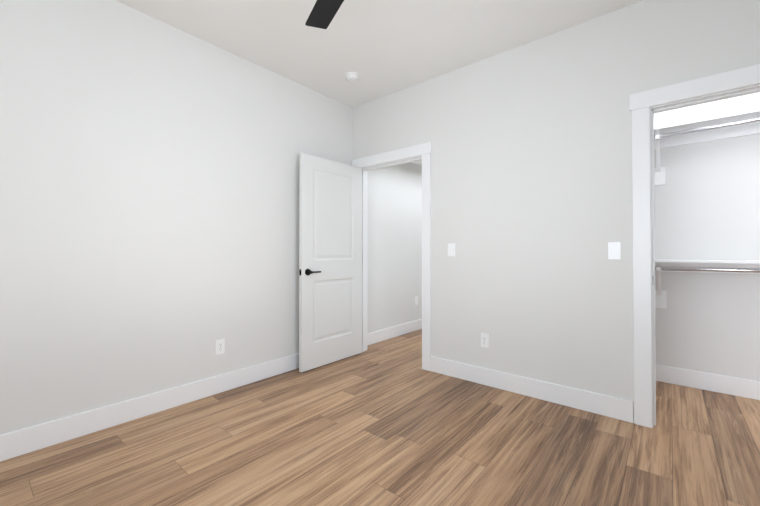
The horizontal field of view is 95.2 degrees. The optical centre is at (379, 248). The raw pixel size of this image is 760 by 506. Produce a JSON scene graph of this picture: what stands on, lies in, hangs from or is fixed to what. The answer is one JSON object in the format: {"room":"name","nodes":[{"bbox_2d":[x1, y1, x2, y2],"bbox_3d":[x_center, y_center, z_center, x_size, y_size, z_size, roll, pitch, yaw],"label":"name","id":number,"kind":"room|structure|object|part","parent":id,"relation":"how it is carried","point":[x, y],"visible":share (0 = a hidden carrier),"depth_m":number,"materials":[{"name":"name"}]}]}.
{"room":"empty bedroom","nodes":[
{"label":"empty bedroom","id":0,"kind":"room"},
{"bbox_2d":[0,0,421,434],"bbox_3d":[-0.716,-0.220,3.539,0.150,2.740,6.260,0,-1,40],"label":"wall","id":1,"kind":"structure","parent":0,"point":[149,199],"depth_m":2.38,"materials":[{"name":"paint"}]},
{"bbox_2d":[0,353,298,461],"bbox_3d":[-1.433,1.070,2.541,0.015,0.140,3.530,0,-1,40],"label":"baseboard","id":2,"kind":"structure","parent":1,"relation":"attached to","point":[16,443],"depth_m":2.27,"materials":[{"name":"white wood"}]},
{"bbox_2d":[216,339,224,354],"bbox_3d":[-1.266,0.782,2.750,0.010,0.115,0.070,0,-1,40],"label":"electrical outlet","id":3,"kind":"object","parent":1,"relation":"attached to","point":[220,346],"visible":1,"depth_m":2.75,"materials":[{"name":"white plastic"}]},
{"bbox_2d":[367,319,421,345],"bbox_3d":[0.504,1.094,4.904,0.015,0.140,2.340,0,-1,40],"label":"baseboard","id":4,"kind":"structure","parent":1,"relation":"attached to","point":[387,333],"depth_m":4.48,"materials":[{"name":"white wood"}]},
{"bbox_2d":[116,0,642,107],"bbox_3d":[0.581,-1.670,1.543,4.660,0.120,4.840,0,-1,40],"label":"ceiling","id":5,"kind":"structure","parent":0,"point":[382,48],"depth_m":2.58,"materials":[{"name":"paint"}]},
{"bbox_2d":[305,0,343,28],"bbox_3d":[-0.167,-1.448,1.469,1.189,0.325,1.121,0,-1,40],"label":"fan","id":6,"kind":"object","parent":5,"relation":"hanging from","point":[322,14],"visible":1,"depth_m":1.97,"materials":[{"name":"black"}]},
{"bbox_2d":[345,72,359,81],"bbox_3d":[-0.256,-1.572,3.207,0.136,0.043,0.136,0,-1,40],"label":"smoke detector","id":7,"kind":"object","parent":5,"relation":"attached to","point":[352,76],"visible":1,"depth_m":3.17,"materials":[{"name":"white plastic"}]},
{"bbox_2d":[0,329,759,505],"bbox_3d":[1.014,1.185,2.078,4.720,0.100,6.260,0,-1,40],"label":"floor","id":8,"kind":"structure","parent":0,"point":[390,422],"depth_m":1.95,"materials":[{"name":"brown wood"}]},
{"bbox_2d":[353,0,759,407],"bbox_3d":[1.474,-0.230,2.503,4.540,2.740,0.120,0,-1,40],"label":"wall","id":9,"kind":"structure","parent":0,"point":[531,191],"depth_m":2.60,"materials":[{"name":"paint"}]},
{"bbox_2d":[299,153,361,371],"bbox_3d":[-0.470,0.132,3.512,0.152,2.020,0.834,0,-1,40],"label":"door","id":10,"kind":"structure","parent":9,"relation":"in","point":[330,261],"depth_m":3.45,"materials":[{"name":"white wood"}]},
{"bbox_2d":[352,142,431,370],"bbox_3d":[0.132,0.081,3.622,1.028,2.141,0.166,0,-1,40],"label":"door frame","id":11,"kind":"structure","parent":9,"relation":"attached to","point":[424,150],"depth_m":3.30,"materials":[{"name":"white wood"}]},
{"bbox_2d":[448,243,454,255],"bbox_3d":[0.640,0.016,3.114,0.070,0.115,0.012,0,-1,40],"label":"light switch","id":12,"kind":"object","parent":9,"relation":"attached to","point":[451,249],"visible":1,"depth_m":3.11,"materials":[{"name":"white plastic"}]},
{"bbox_2d":[481,333,488,347],"bbox_3d":[0.877,0.774,2.909,0.070,0.115,0.010,0,-1,40],"label":"electrical outlet","id":13,"kind":"object","parent":9,"relation":"attached to","point":[484,340],"visible":1,"depth_m":2.90,"materials":[{"name":"white plastic"}]},
{"bbox_2d":[430,356,633,422],"bbox_3d":[1.061,1.072,2.747,1.531,0.140,0.015,0,-1,40],"label":"baseboard","id":14,"kind":"structure","parent":9,"relation":"attached to","point":[605,405],"depth_m":2.61,"materials":[{"name":"white wood"}]},
{"bbox_2d":[608,242,620,258],"bbox_3d":[1.575,0.018,2.332,0.070,0.115,0.012,0,-1,40],"label":"light switch","id":15,"kind":"object","parent":9,"relation":"attached to","point":[614,250],"visible":1,"depth_m":2.33,"materials":[{"name":"white plastic"}]},
{"bbox_2d":[629,64,759,427],"bbox_3d":[2.076,0.110,1.996,0.840,2.050,0.120,0,-1,40],"label":"door frame","id":16,"kind":"structure","parent":9,"relation":"attached to","point":[711,98],"depth_m":2.21,"materials":[{"name":"white wood"}]},
{"bbox_2d":[654,92,759,380],"bbox_3d":[2.897,-0.229,2.668,2.570,2.740,0.120,0,-1,40],"label":"wall","id":17,"kind":"structure","parent":0,"point":[707,201],"depth_m":2.79,"materials":[{"name":"paint"}]},
{"bbox_2d":[654,109,759,184],"bbox_3d":[2.759,-0.759,2.509,2.330,0.418,0.310,0,-1,40],"label":"closet shelf","id":18,"kind":"object","parent":17,"relation":"attached to","point":[739,124],"visible":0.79,"depth_m":2.72,"materials":[{"name":"white paint"}]},
{"bbox_3d":[2.682,-0.901,2.418,2.326,0.031,0.031,0,-1,40],"label":"rail","id":19,"kind":"part","parent":18,"relation":"part of","materials":[{"name":"silver metal"}]},
{"bbox_2d":[655,259,759,308],"bbox_3d":[2.759,0.301,2.498,2.330,0.418,0.310,0,-1,40],"label":"closet shelf","id":20,"kind":"object","parent":17,"relation":"attached to","point":[722,266],"visible":0.77,"depth_m":2.71,"materials":[{"name":"white wood"}]},
{"bbox_3d":[2.682,0.159,2.408,2.326,0.031,0.031,0,-1,40],"label":"rail","id":21,"kind":"part","parent":20,"relation":"part of","materials":[{"name":"silver metal"}]},
{"bbox_2d":[656,364,759,399],"bbox_3d":[2.853,1.071,2.603,2.330,0.140,0.015,0,-1,40],"label":"baseboard","id":22,"kind":"structure","parent":17,"relation":"attached to","point":[741,387],"depth_m":2.77,"materials":[{"name":"white wood"}]}
]}

